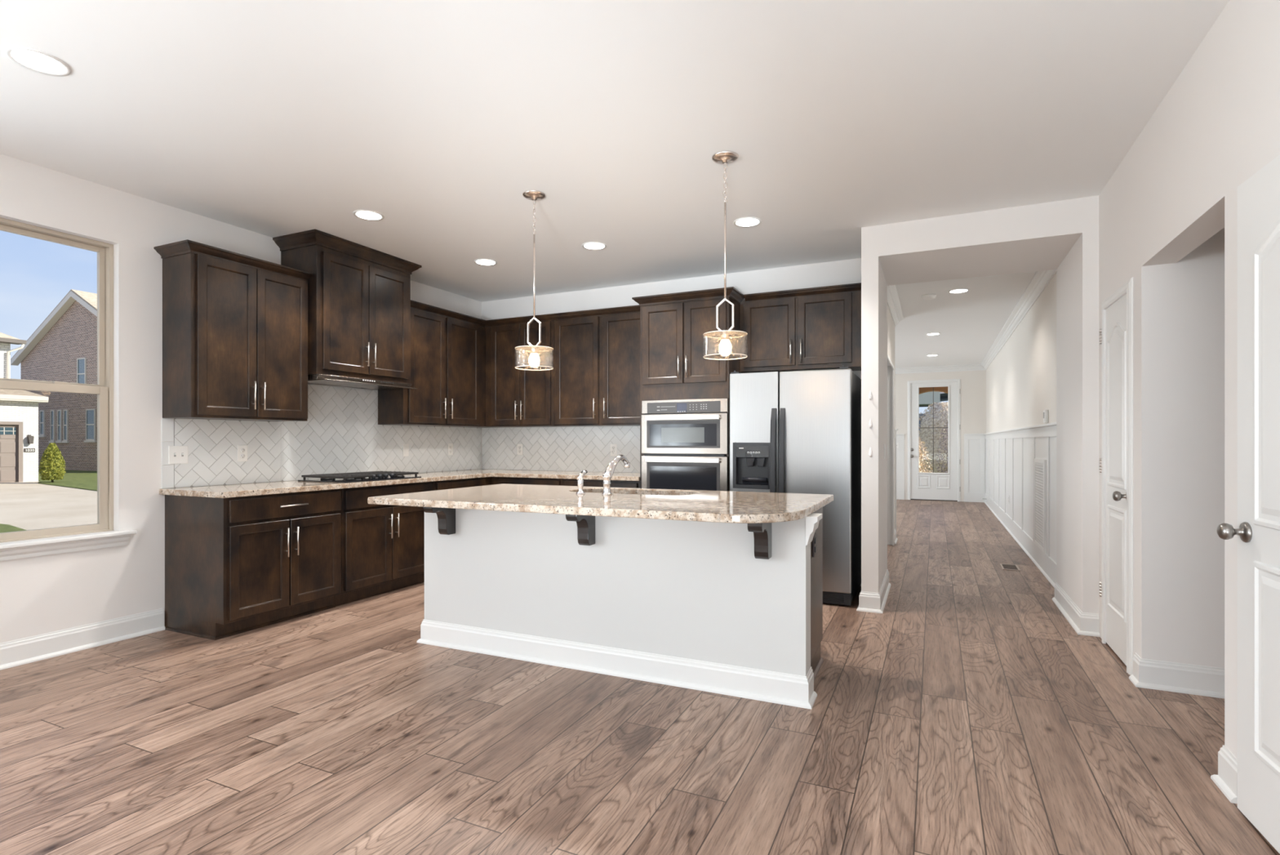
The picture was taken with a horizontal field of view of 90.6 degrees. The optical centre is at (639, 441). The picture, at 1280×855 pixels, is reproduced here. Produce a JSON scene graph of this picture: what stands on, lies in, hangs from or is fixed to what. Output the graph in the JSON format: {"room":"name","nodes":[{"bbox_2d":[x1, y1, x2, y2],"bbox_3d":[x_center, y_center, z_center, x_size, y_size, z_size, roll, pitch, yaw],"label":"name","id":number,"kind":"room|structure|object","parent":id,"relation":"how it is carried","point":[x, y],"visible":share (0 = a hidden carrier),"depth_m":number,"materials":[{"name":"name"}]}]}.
{"room":"kitchen","nodes":[
{"label":"kitchen","id":0,"kind":"room"},
{"bbox_2d":[0,153,481,643],"bbox_3d":[-3.712,-0.162,2.893,0.150,2.740,9.320,0,0,25],"label":"wall","id":1,"kind":"structure","parent":0,"point":[42,594],"depth_m":3.89,"materials":[{"name":"white paint"}]},
{"bbox_2d":[0,217,137,560],"bbox_3d":[-3.443,-0.288,3.400,0.200,1.844,1.210,0,0,25],"label":"window","id":2,"kind":"structure","parent":1,"relation":"in","point":[52,540],"depth_m":3.81,"materials":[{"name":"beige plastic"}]},
{"bbox_2d":[0,608,164,670],"bbox_3d":[-4.327,1.141,1.354,0.030,0.135,6.010,0,0,25],"label":"baseboard","id":3,"kind":"structure","parent":1,"relation":"attached to","point":[20,651],"depth_m":3.67,"materials":[{"name":"white paint"}]},
{"bbox_2d":[161,417,173,488],"bbox_3d":[-3.061,0.076,4.108,0.006,0.451,0.072,0,0,25],"label":"tiles","id":4,"kind":"structure","parent":1,"relation":"attached to","point":[167,424],"depth_m":4.10,"materials":[{"name":"white tile"}]},
{"bbox_2d":[153,239,311,421],"bbox_3d":[-2.753,-0.696,4.351,0.360,1.087,0.858,0,0,25],"label":"upper cabinet","id":5,"kind":"object","parent":1,"relation":"attached to","point":[235,325],"visible":1,"depth_m":4.17,"materials":[{"name":"brown wood"}]},
{"bbox_2d":[173,383,481,487],"bbox_3d":[-2.393,-0.077,5.547,0.006,0.758,3.095,0,0,25],"label":"backsplash","id":6,"kind":"structure","parent":1,"relation":"attached to","point":[341,433],"depth_m":5.13,"materials":[{"name":"grey tile"}]},
{"bbox_2d":[168,445,187,463],"bbox_3d":[-3.025,0.087,4.158,0.018,0.118,0.118,0,0,25],"label":"light switch","id":7,"kind":"object","parent":6,"relation":"attached to","point":[177,454],"visible":1,"depth_m":4.16,"materials":[{"name":"white plastic"}]},
{"bbox_2d":[237,444,247,461],"bbox_3d":[-2.850,0.084,4.545,0.008,0.118,0.072,0,0,25],"label":"wall outlet","id":8,"kind":"object","parent":6,"relation":"attached to","point":[242,449],"visible":1,"depth_m":4.54,"materials":[{"name":"white plastic"}]},
{"bbox_2d":[402,443,408,456],"bbox_3d":[-2.198,0.080,5.949,0.008,0.118,0.072,0,0,25],"label":"light switch","id":9,"kind":"object","parent":6,"relation":"attached to","point":[405,446],"visible":1,"depth_m":5.95,"materials":[{"name":"white plastic"}]},
{"bbox_2d":[448,443,453,454],"bbox_3d":[-1.943,0.080,6.498,0.008,0.118,0.072,0,0,25],"label":"wall outlet","id":10,"kind":"object","parent":6,"relation":"attached to","point":[450,445],"visible":1,"depth_m":6.50,"materials":[{"name":"white plastic"}]},
{"bbox_2d":[272,229,422,383],"bbox_3d":[-2.331,-1.014,5.141,0.460,1.034,1.049,0,0,25],"label":"upper cabinet","id":11,"kind":"object","parent":1,"relation":"attached to","point":[359,295],"visible":0.92,"depth_m":4.94,"materials":[{"name":"brown wood"}]},
{"bbox_2d":[307,373,417,390],"bbox_3d":[-2.325,-0.474,5.146,0.464,0.044,0.925,0,0,25],"label":"range hood","id":12,"kind":"object","parent":1,"relation":"attached to","point":[317,379],"visible":0.87,"depth_m":5.03,"materials":[{"name":"metal"}]},
{"bbox_2d":[377,299,500,427],"bbox_3d":[-1.879,-0.696,6.234,0.360,1.087,1.431,0,0,25],"label":"upper cabinet","id":13,"kind":"object","parent":1,"relation":"attached to","point":[448,347],"visible":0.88,"depth_m":5.94,"materials":[{"name":"brown wood"}]},
{"bbox_2d":[0,0,1229,368],"bbox_3d":[1.250,-1.632,5.302,7.120,0.200,18.170,0,0,25],"label":"ceiling","id":14,"kind":"structure","parent":0,"point":[273,118],"depth_m":2.99,"materials":[{"name":"white paint"}]},
{"bbox_2d":[4,46,71,76],"bbox_3d":[-2.424,-1.529,2.555,0.196,0.006,0.196,0,0,25],"label":"recessed light","id":15,"kind":"object","parent":14,"relation":"in","point":[33,60],"visible":1,"depth_m":2.55,"materials":[{"name":"white paint"}]},
{"bbox_2d":[352,209,384,221],"bbox_3d":[-1.837,-1.529,4.291,0.196,0.006,0.196,0,0,25],"label":"recessed light","id":16,"kind":"object","parent":14,"relation":"in","point":[366,215],"visible":1,"depth_m":4.28,"materials":[{"name":"white plastic"}]},
{"bbox_2d":[474,258,497,266],"bbox_3d":[-1.318,-1.529,5.413,0.196,0.006,0.196,0,0,25],"label":"recessed light","id":17,"kind":"object","parent":14,"relation":"in","point":[486,262],"visible":1,"depth_m":5.41,"materials":[{"name":"white plastic"}]},
{"bbox_2d":[515,190,553,370],"bbox_3d":[-0.657,-0.993,3.938,0.238,1.077,0.238,0,0,25],"label":"pendant light","id":18,"kind":"object","parent":14,"relation":"hanging from","point":[534,360],"visible":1,"depth_m":3.90,"materials":[{"name":"silver metal"}]},
{"bbox_2d":[582,241,606,250],"bbox_3d":[-0.357,-1.529,4.963,0.196,0.006,0.196,0,0,25],"label":"recessed light","id":19,"kind":"object","parent":14,"relation":"in","point":[594,246],"visible":1,"depth_m":4.96,"materials":[{"name":"white plastic"}]},
{"bbox_2d":[702,151,747,359],"bbox_3d":[0.459,-0.993,3.414,0.238,1.077,0.238,0,0,25],"label":"pendant light","id":20,"kind":"object","parent":14,"relation":"hanging from","point":[725,348],"visible":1,"depth_m":3.37,"materials":[{"name":"silver metal"}]},
{"bbox_2d":[733,217,761,227],"bbox_3d":[0.750,-1.529,4.426,0.196,0.006,0.196,0,0,25],"label":"recessed light","id":21,"kind":"object","parent":14,"relation":"in","point":[745,222],"visible":1,"depth_m":4.42,"materials":[{"name":"white plastic"}]},
{"bbox_2d":[921,293,936,299],"bbox_3d":[3.030,-1.512,6.642,0.140,0.040,0.140,0,0,25],"label":"smoke detector","id":22,"kind":"object","parent":14,"relation":"attached to","point":[927,296],"visible":1,"depth_m":6.60,"materials":[{"name":"white plastic"}]},
{"bbox_2d":[925,333,940,335],"bbox_3d":[4.178,-1.529,9.032,0.196,0.006,0.196,0,0,25],"label":"recessed light","id":23,"kind":"object","parent":14,"relation":"in","point":[928,334],"visible":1,"depth_m":9.04,"materials":[{"name":"white"}]},
{"bbox_2d":[947,288,969,293],"bbox_3d":[3.243,-1.529,6.448,0.196,0.006,0.196,0,0,25],"label":"recessed light","id":24,"kind":"object","parent":14,"relation":"in","point":[962,290],"visible":1,"depth_m":6.44,"materials":[{"name":"white plastic"}]},
{"bbox_2d":[0,498,1279,854],"bbox_3d":[1.250,1.268,5.302,7.040,0.120,18.170,0,0,25],"label":"floor","id":25,"kind":"structure","parent":0,"point":[966,715],"depth_m":2.55,"materials":[{"name":"brown wood"}]},
{"bbox_2d":[164,488,341,639],"bbox_3d":[-2.596,0.774,4.331,0.658,0.868,0.856,0,0,25],"label":"base cabinet","id":26,"kind":"object","parent":25,"relation":"on","point":[233,566],"visible":0.88,"depth_m":4.04,"materials":[{"name":"brown wood"}]},
{"bbox_2d":[159,469,639,497],"bbox_3d":[-1.411,0.321,5.047,2.208,0.036,3.195,0,0,25],"label":"countertop","id":27,"kind":"structure","parent":26,"relation":"on","point":[228,491],"depth_m":4.75,"materials":[{"name":"stone"}]},
{"bbox_2d":[297,471,421,482],"bbox_3d":[-2.227,0.279,5.087,0.505,0.048,0.770,0,0,25],"label":"gas cooktop","id":28,"kind":"object","parent":27,"relation":"in","point":[354,477],"visible":1,"depth_m":4.91,"materials":[{"name":"black metal"}]},
{"bbox_2d":[333,480,434,605],"bbox_3d":[-2.217,0.774,5.145,0.657,0.868,0.936,0,0,25],"label":"base cabinet","id":29,"kind":"object","parent":25,"relation":"on","point":[383,545],"visible":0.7,"depth_m":4.91,"materials":[{"name":"brown wood"}]},
{"bbox_2d":[434,476,491,490],"bbox_3d":[-1.729,0.774,6.195,0.658,0.868,1.376,0,0,25],"label":"base cabinet","id":30,"kind":"object","parent":25,"relation":"on","point":[466,482],"visible":0.11,"depth_m":5.75,"materials":[{"name":"brown wood"}]},
{"bbox_2d":[491,476,563,485],"bbox_3d":[-0.960,0.774,6.233,0.813,0.868,0.658,0,0,25],"label":"base cabinet","id":31,"kind":"object","parent":25,"relation":"on","point":[495,480],"visible":0.11,"depth_m":5.96,"materials":[{"name":"brown wood"}]},
{"bbox_2d":[563,478,639,488],"bbox_3d":[-0.233,0.774,5.895,0.786,0.868,0.658,0,0,25],"label":"base cabinet","id":32,"kind":"object","parent":25,"relation":"on","point":[587,482],"visible":0.11,"depth_m":5.62,"materials":[{"name":"brown wood"}]},
{"bbox_2d":[416,506,823,708],"bbox_3d":[-0.151,0.774,3.600,2.347,0.867,0.955,0,0,25],"label":"kitchen island","id":33,"kind":"object","parent":25,"relation":"on","point":[726,608],"visible":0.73,"depth_m":3.26,"materials":[{"name":"white paint"}]},
{"bbox_2d":[367,483,833,523],"bbox_3d":[-0.196,0.322,3.545,2.300,0.037,1.255,0,0,25],"label":"island countertop","id":34,"kind":"structure","parent":33,"relation":"on","point":[700,505],"depth_m":3.23,"materials":[{"name":"stone"}]},
{"bbox_2d":[576,470,587,493],"bbox_3d":[-0.340,0.235,3.703,0.054,0.136,0.084,0,0,25],"label":"sprayer","id":35,"kind":"object","parent":34,"relation":"on","point":[580,479],"visible":1,"depth_m":3.68,"materials":[{"name":"silver metal"}]},
{"bbox_2d":[601,454,630,494],"bbox_3d":[-0.142,0.190,3.732,0.062,0.226,0.272,0,0,27],"label":"kitchen faucet","id":36,"kind":"object","parent":34,"relation":"on","point":[608,473],"visible":1,"depth_m":3.64,"materials":[{"name":"silver metal"}]},
{"bbox_2d":[812,532,816,556],"bbox_3d":[0.897,0.530,3.255,0.015,0.115,0.070,0,0,25],"label":"wall outlet","id":37,"kind":"object","parent":33,"relation":"attached to","point":[814,540],"visible":0.91,"depth_m":3.23,"materials":[{"name":"black plastic"}]},
{"bbox_2d":[631,286,744,490],"bbox_3d":[0.480,-0.014,5.553,0.898,2.443,0.678,0,0,25],"label":"tall cabinet","id":38,"kind":"object","parent":25,"relation":"on","point":[673,326],"visible":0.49,"depth_m":5.28,"materials":[{"name":"brown wood"}]},
{"bbox_2d":[641,398,728,490],"bbox_3d":[0.471,0.227,5.508,0.762,1.153,0.612,0,0,25],"label":"double oven","id":39,"kind":"object","parent":38,"relation":"in","point":[685,442],"visible":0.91,"depth_m":5.25,"materials":[{"name":"grey metal"}]},
{"bbox_2d":[729,364,861,605],"bbox_3d":[1.260,0.320,5.085,0.907,1.752,0.795,0,0,25],"label":"refrigerator","id":40,"kind":"object","parent":25,"relation":"on","point":[793,431],"visible":0.78,"depth_m":4.74,"materials":[{"name":"grey metal"}]},
{"bbox_2d":[1000,563,1020,570],"bbox_3d":[3.554,1.205,6.090,0.148,0.006,0.300,0,0,25],"label":"floor vent","id":41,"kind":"object","parent":25,"relation":"in","point":[1004,566],"visible":1,"depth_m":6.08,"materials":[{"name":"beige metal"}]},
{"bbox_2d":[481,257,861,586],"bbox_3d":[0.120,-0.162,6.174,4.035,2.740,0.140,0,0,25],"label":"wall","id":42,"kind":"structure","parent":0,"point":[846,271],"depth_m":5.96,"materials":[{"name":"white paint"}]},
{"bbox_2d":[484,313,569,426],"bbox_3d":[-1.167,-0.696,6.488,0.827,1.087,0.372,0,0,25],"label":"upper cabinet","id":43,"kind":"object","parent":42,"relation":"attached to","point":[515,397],"visible":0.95,"depth_m":6.38,"materials":[{"name":"brown wood"}]},
{"bbox_2d":[481,426,639,472],"bbox_3d":[-0.735,0.075,6.490,2.198,0.454,0.006,0,0,25],"label":"backsplash","id":44,"kind":"structure","parent":42,"relation":"attached to","point":[577,448],"depth_m":6.52,"materials":[{"name":"grey tile"}]},
{"bbox_2d":[517,443,523,454],"bbox_3d":[-1.275,0.083,6.734,0.072,0.118,0.008,0,0,25],"label":"wall outlet","id":45,"kind":"object","parent":44,"relation":"attached to","point":[520,446],"visible":1,"depth_m":6.73,"materials":[{"name":"white plastic"}]},
{"bbox_2d":[610,444,617,455],"bbox_3d":[-0.261,0.083,6.263,0.072,0.118,0.008,0,0,25],"label":"wall outlet","id":46,"kind":"object","parent":44,"relation":"attached to","point":[613,446],"visible":1,"depth_m":6.26,"materials":[{"name":"white plastic"}]},
{"bbox_2d":[551,305,639,426],"bbox_3d":[-0.304,-0.696,6.087,1.076,1.087,0.372,0,0,25],"label":"upper cabinet","id":47,"kind":"object","parent":42,"relation":"attached to","point":[597,352],"visible":0.81,"depth_m":5.97,"materials":[{"name":"brown wood"}]},
{"bbox_2d":[739,282,861,373],"bbox_3d":[1.373,-0.915,5.309,1.029,0.647,0.372,0,0,25],"label":"upper cabinet","id":48,"kind":"object","parent":42,"relation":"attached to","point":[812,328],"visible":0.79,"depth_m":5.16,"materials":[{"name":"brown wood"}]},
{"bbox_2d":[887,305,894,529],"bbox_3d":[2.525,-0.162,6.623,0.120,2.740,2.700,0,0,25],"label":"wall","id":49,"kind":"structure","parent":0,"point":[891,326],"depth_m":7.37,"materials":[{"name":"white paint"}]},
{"bbox_2d":[887,361,893,544],"bbox_3d":[2.463,0.155,6.489,0.124,2.105,2.135,0,0,25],"label":"trim","id":50,"kind":"structure","parent":49,"relation":"attached to","point":[890,371],"depth_m":7.42,"materials":[{"name":"white paint"}]},
{"bbox_2d":[887,354,893,545],"bbox_3d":[2.524,0.158,6.458,0.017,2.100,2.120,0,0,25],"label":"trim","id":51,"kind":"structure","parent":49,"relation":"attached to","point":[889,361],"depth_m":7.37,"materials":[{"name":"white paint"}]},
{"bbox_2d":[887,284,903,326],"bbox_3d":[2.588,-1.474,6.646,0.215,0.115,2.795,0,0,25],"label":"trim","id":52,"kind":"structure","parent":49,"relation":"attached to","point":[893,301],"depth_m":6.84,"materials":[{"name":"white paint"}]},
{"bbox_2d":[893,528,897,543],"bbox_3d":[3.035,1.141,7.684,0.150,0.135,0.405,0,0,25],"label":"baseboard","id":53,"kind":"structure","parent":49,"relation":"attached to","point":[895,539],"depth_m":7.59,"materials":[{"name":"white paint"}]},
{"bbox_2d":[894,428,897,529],"bbox_3d":[3.076,0.525,7.809,0.180,1.365,0.155,0,0,25],"label":"trim","id":54,"kind":"structure","parent":49,"relation":"attached to","point":[895,429],"depth_m":7.82,"materials":[{"name":"white paint"}]},
{"bbox_2d":[894,269,1056,373],"bbox_3d":[2.598,-1.474,9.830,5.430,0.115,8.580,0,0,25],"label":"trim","id":55,"kind":"structure","parent":49,"relation":"attached to","point":[1041,279],"depth_m":8.21,"materials":[{"name":"white paint"}]},
{"bbox_2d":[894,369,986,501],"bbox_3d":[5.052,-0.162,13.487,7.120,2.740,0.120,0,0,25],"label":"wall","id":56,"kind":"structure","parent":0,"point":[973,383],"depth_m":12.76,"materials":[{"name":"white paint"}]},
{"bbox_2d":[911,382,957,501],"bbox_3d":[6.027,-0.021,13.005,0.985,2.457,0.173,0,0,25],"label":"door","id":57,"kind":"structure","parent":56,"relation":"in","point":[933,486],"depth_m":12.95,"materials":[{"name":"white paint"}]},
{"bbox_2d":[907,378,960,501],"bbox_3d":[6.009,-0.027,12.967,0.985,2.470,0.017,0,0,25],"label":"trim","id":58,"kind":"structure","parent":56,"relation":"attached to","point":[958,380],"depth_m":12.95,"materials":[{"name":"white paint"}]},
{"bbox_2d":[896,433,985,502],"bbox_3d":[4.436,0.526,13.687,5.314,1.367,0.040,0,0,25],"label":"trim","id":59,"kind":"structure","parent":56,"relation":"attached to","point":[974,443],"depth_m":12.69,"materials":[{"name":"white paint"}]},
{"bbox_2d":[861,195,1098,613],"bbox_3d":[2.419,-0.162,4.668,1.405,2.740,0.935,0,0,25],"label":"wall header","id":60,"kind":"structure","parent":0,"point":[1061,236],"depth_m":4.39,"materials":[{"name":"white paint"}]},
{"bbox_2d":[868,390,872,399],"bbox_3d":[1.637,-0.328,4.502,0.026,0.070,0.032,0,0,25],"label":"wall hook","id":61,"kind":"object","parent":60,"relation":"attached to","point":[870,396],"visible":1,"depth_m":4.51,"materials":[{"name":"white plastic"}]},
{"bbox_2d":[868,447,872,457],"bbox_3d":[1.637,0.077,4.502,0.026,0.070,0.032,0,0,25],"label":"wall hook","id":62,"kind":"object","parent":60,"relation":"attached to","point":[870,453],"visible":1,"depth_m":4.51,"materials":[{"name":"white plastic"}]},
{"bbox_2d":[868,418,872,428],"bbox_3d":[1.637,-0.128,4.502,0.026,0.070,0.032,0,0,25],"label":"wall hook","id":63,"kind":"object","parent":60,"relation":"attached to","point":[870,424],"visible":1,"depth_m":4.51,"materials":[{"name":"white plastic"}]},
{"bbox_2d":[856,568,891,613],"bbox_3d":[1.828,1.141,4.926,0.175,0.135,0.965,0,0,25],"label":"baseboard","id":64,"kind":"structure","parent":60,"relation":"attached to","point":[869,602],"depth_m":4.52,"materials":[{"name":"white paint"}]},
{"bbox_2d":[986,0,1279,758],"bbox_3d":[3.159,-0.162,4.432,0.135,2.740,17.900,0,0,25],"label":"wall","id":65,"kind":"structure","parent":0,"point":[1217,126],"depth_m":3.06,"materials":[{"name":"white paint"}]},
{"bbox_2d":[983,422,1056,583],"bbox_3d":[5.044,0.526,8.694,0.040,1.367,8.580,0,0,25],"label":"wainscoting","id":66,"kind":"structure","parent":65,"relation":"attached to","point":[1010,454],"depth_m":7.28,"materials":[{"name":"white paint"}]},
{"bbox_2d":[984,501,1055,587],"bbox_3d":[5.044,1.198,8.705,0.018,0.020,8.560,0,0,25],"label":"trim","id":67,"kind":"structure","parent":65,"relation":"attached to","point":[1032,558],"depth_m":6.84,"materials":[{"name":"white paint"}]},
{"bbox_2d":[1034,457,1046,552],"bbox_3d":[3.827,0.593,6.062,0.019,0.854,0.620,0,0,25],"label":"air vent","id":68,"kind":"object","parent":65,"relation":"attached to","point":[1040,464],"visible":1,"depth_m":6.01,"materials":[{"name":"white plastic"}]},
{"bbox_2d":[1043,409,1048,422],"bbox_3d":[3.683,-0.227,5.754,0.027,0.120,0.120,0,0,25],"label":"thermostat","id":69,"kind":"object","parent":65,"relation":"attached to","point":[1045,411],"visible":1,"depth_m":5.70,"materials":[{"name":"white plastic"}]},
{"bbox_2d":[1052,582,1099,636],"bbox_3d":[2.997,1.141,4.383,0.114,0.135,0.965,0,0,25],"label":"baseboard","id":70,"kind":"structure","parent":65,"relation":"attached to","point":[1083,623],"depth_m":4.09,"materials":[{"name":"white paint"}]},
{"bbox_2d":[1099,293,1126,665],"bbox_3d":[2.661,0.182,3.568,0.107,2.028,0.624,0,0,25],"label":"door","id":71,"kind":"structure","parent":65,"relation":"in","point":[1116,313],"depth_m":3.54,"materials":[{"name":"white paint"}]},
{"bbox_2d":[1102,277,1133,674],"bbox_3d":[2.668,0.180,3.557,0.017,2.055,0.630,0,0,25],"label":"trim","id":72,"kind":"structure","parent":65,"relation":"attached to","point":[1126,288],"depth_m":3.32,"materials":[{"name":"white paint"}]},
{"bbox_2d":[1210,744,1237,803],"bbox_3d":[2.089,1.141,2.165,0.165,0.135,0.173,0,0,25],"label":"baseboard","id":73,"kind":"structure","parent":65,"relation":"attached to","point":[1226,780],"depth_m":2.18,"materials":[{"name":"white paint"}]},
{"bbox_2d":[1217,155,1279,853],"bbox_3d":[1.793,0.182,1.736,0.107,2.028,0.745,0,0,23],"label":"door","id":74,"kind":"structure","parent":65,"relation":"in","point":[1258,530],"depth_m":1.94,"materials":[{"name":"white paint"}]},
{"bbox_2d":[1176,227,1224,667],"bbox_3d":[3.186,-0.162,2.865,1.235,2.740,0.100,0,0,25],"label":"wall","id":75,"kind":"structure","parent":0,"point":[1200,274],"depth_m":3.04,"materials":[{"name":"white paint"}]},
{"bbox_2d":[1128,652,1224,697],"bbox_3d":[3.095,1.141,2.888,1.380,0.135,0.125,0,0,25],"label":"baseboard","id":76,"kind":"structure","parent":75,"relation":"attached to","point":[1189,678],"depth_m":3.06,"materials":[{"name":"white paint"}]},
{"bbox_3d":[58.177,1.858,125.248,120.000,0.100,243.800,0,0,25],"label":"yard","id":77,"kind":"structure","parent":0,"visible":0},
{"bbox_2d":[919,437,933,472],"bbox_3d":[7.450,0.709,18.570,2.070,2.263,2.093,0,0,25],"label":"bare shrub","id":78,"kind":"object","parent":77,"relation":"on","point":[921,455],"visible":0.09,"depth_m":18.16,"materials":[{"name":"brown plant"}]},
{"bbox_2d":[919,401,947,472],"bbox_3d":[11.657,0.159,24.361,2.701,3.380,2.699,0,0,25],"label":"bare shrub","id":79,"kind":"object","parent":77,"relation":"on","point":[940,409],"visible":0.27,"depth_m":23.85,"materials":[{"name":"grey plant"}]},
{"bbox_2d":[919,391,947,432],"bbox_3d":[19.084,-2.292,41.084,19.000,8.200,9.400,0,0,25],"label":"house","id":80,"kind":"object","parent":77,"relation":"on","point":[926,399],"visible":0.08,"depth_m":37.04,"materials":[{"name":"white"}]},
{"bbox_2d":[934,422,947,472],"bbox_3d":[10.521,0.354,19.925,2.287,2.969,2.353,0,0,25],"label":"bare shrub","id":81,"kind":"object","parent":77,"relation":"on","point":[946,428],"visible":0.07,"depth_m":20.27,"materials":[{"name":"plant"}]},
{"label":"outside","id":82,"kind":"structure","parent":0,"visible":0},
{"bbox_2d":[0,480,97,529],"bbox_3d":[-56.638,1.908,26.308,115.100,0.400,120.000,0,0,25],"label":"ground","id":83,"kind":"structure","parent":82,"point":[27,505],"depth_m":16.84,"materials":[{"name":"concrete"}]},
{"bbox_2d":[0,523,26,533],"bbox_3d":[-12.223,1.693,6.918,10.000,0.030,10.250,0,0,25],"label":"lawn","id":84,"kind":"structure","parent":83,"relation":"on","point":[3,527],"depth_m":12.20,"materials":[{"name":"green plant"}]},
{"bbox_2d":[0,332,48,482],"bbox_3d":[-37.027,-3.342,21.361,15.840,10.100,20.550,0,0,25],"label":"house","id":85,"kind":"structure","parent":83,"relation":"on","point":[19,409],"depth_m":26.73,"materials":[{"name":"white paint"}]},
{"bbox_2d":[23,448,35,452],"bbox_3d":[-26.020,0.368,27.016,0.037,0.160,0.360,0,0,25],"label":"house number plaque","id":86,"kind":"object","parent":85,"relation":"attached to","point":[25,450],"visible":1,"depth_m":27.00,"materials":[{"name":"grey"}]},
{"bbox_2d":[26,434,34,443],"bbox_3d":[-25.952,-0.102,26.973,0.200,0.380,0.180,0,0,25],"label":"wall lantern","id":87,"kind":"object","parent":85,"relation":"attached to","point":[29,438],"visible":1,"depth_m":26.92,"materials":[{"name":"grey metal"}]},
{"bbox_2d":[10,288,97,471],"bbox_3d":[-28.894,-3.542,42.657,16.350,10.500,14.370,0,0,25],"label":"brick house","id":88,"kind":"structure","parent":83,"relation":"on","point":[63,348],"depth_m":37.31,"materials":[{"name":"brown brick"}]},
{"bbox_2d":[38,468,97,490],"bbox_3d":[-15.617,1.693,34.268,46.800,0.030,31.000,0,0,25],"label":"lawn","id":89,"kind":"structure","parent":83,"relation":"on","point":[80,479],"depth_m":27.27,"materials":[{"name":"green plant"}]},
{"bbox_2d":[38,442,66,482],"bbox_3d":[-24.238,0.857,26.139,0.838,1.642,0.849,0,0,25],"label":"evergreen shrub","id":90,"kind":"object","parent":89,"relation":"on","point":[52,464],"visible":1,"depth_m":25.97,"materials":[{"name":"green plant"}]},
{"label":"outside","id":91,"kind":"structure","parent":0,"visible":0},
{"bbox_3d":[6.450,1.293,13.885,4.400,0.130,1.780,0,0,25],"label":"porch slab","id":92,"kind":"object","parent":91,"visible":0},
{"bbox_2d":[919,386,947,394],"bbox_3d":[6.418,-0.482,13.817,4.400,3.420,1.630,0,0,25],"label":"arch","id":93,"kind":"object","parent":92,"relation":"on","point":[924,389],"visible":0.16,"depth_m":14.32,"materials":[{"name":"brown wood"}]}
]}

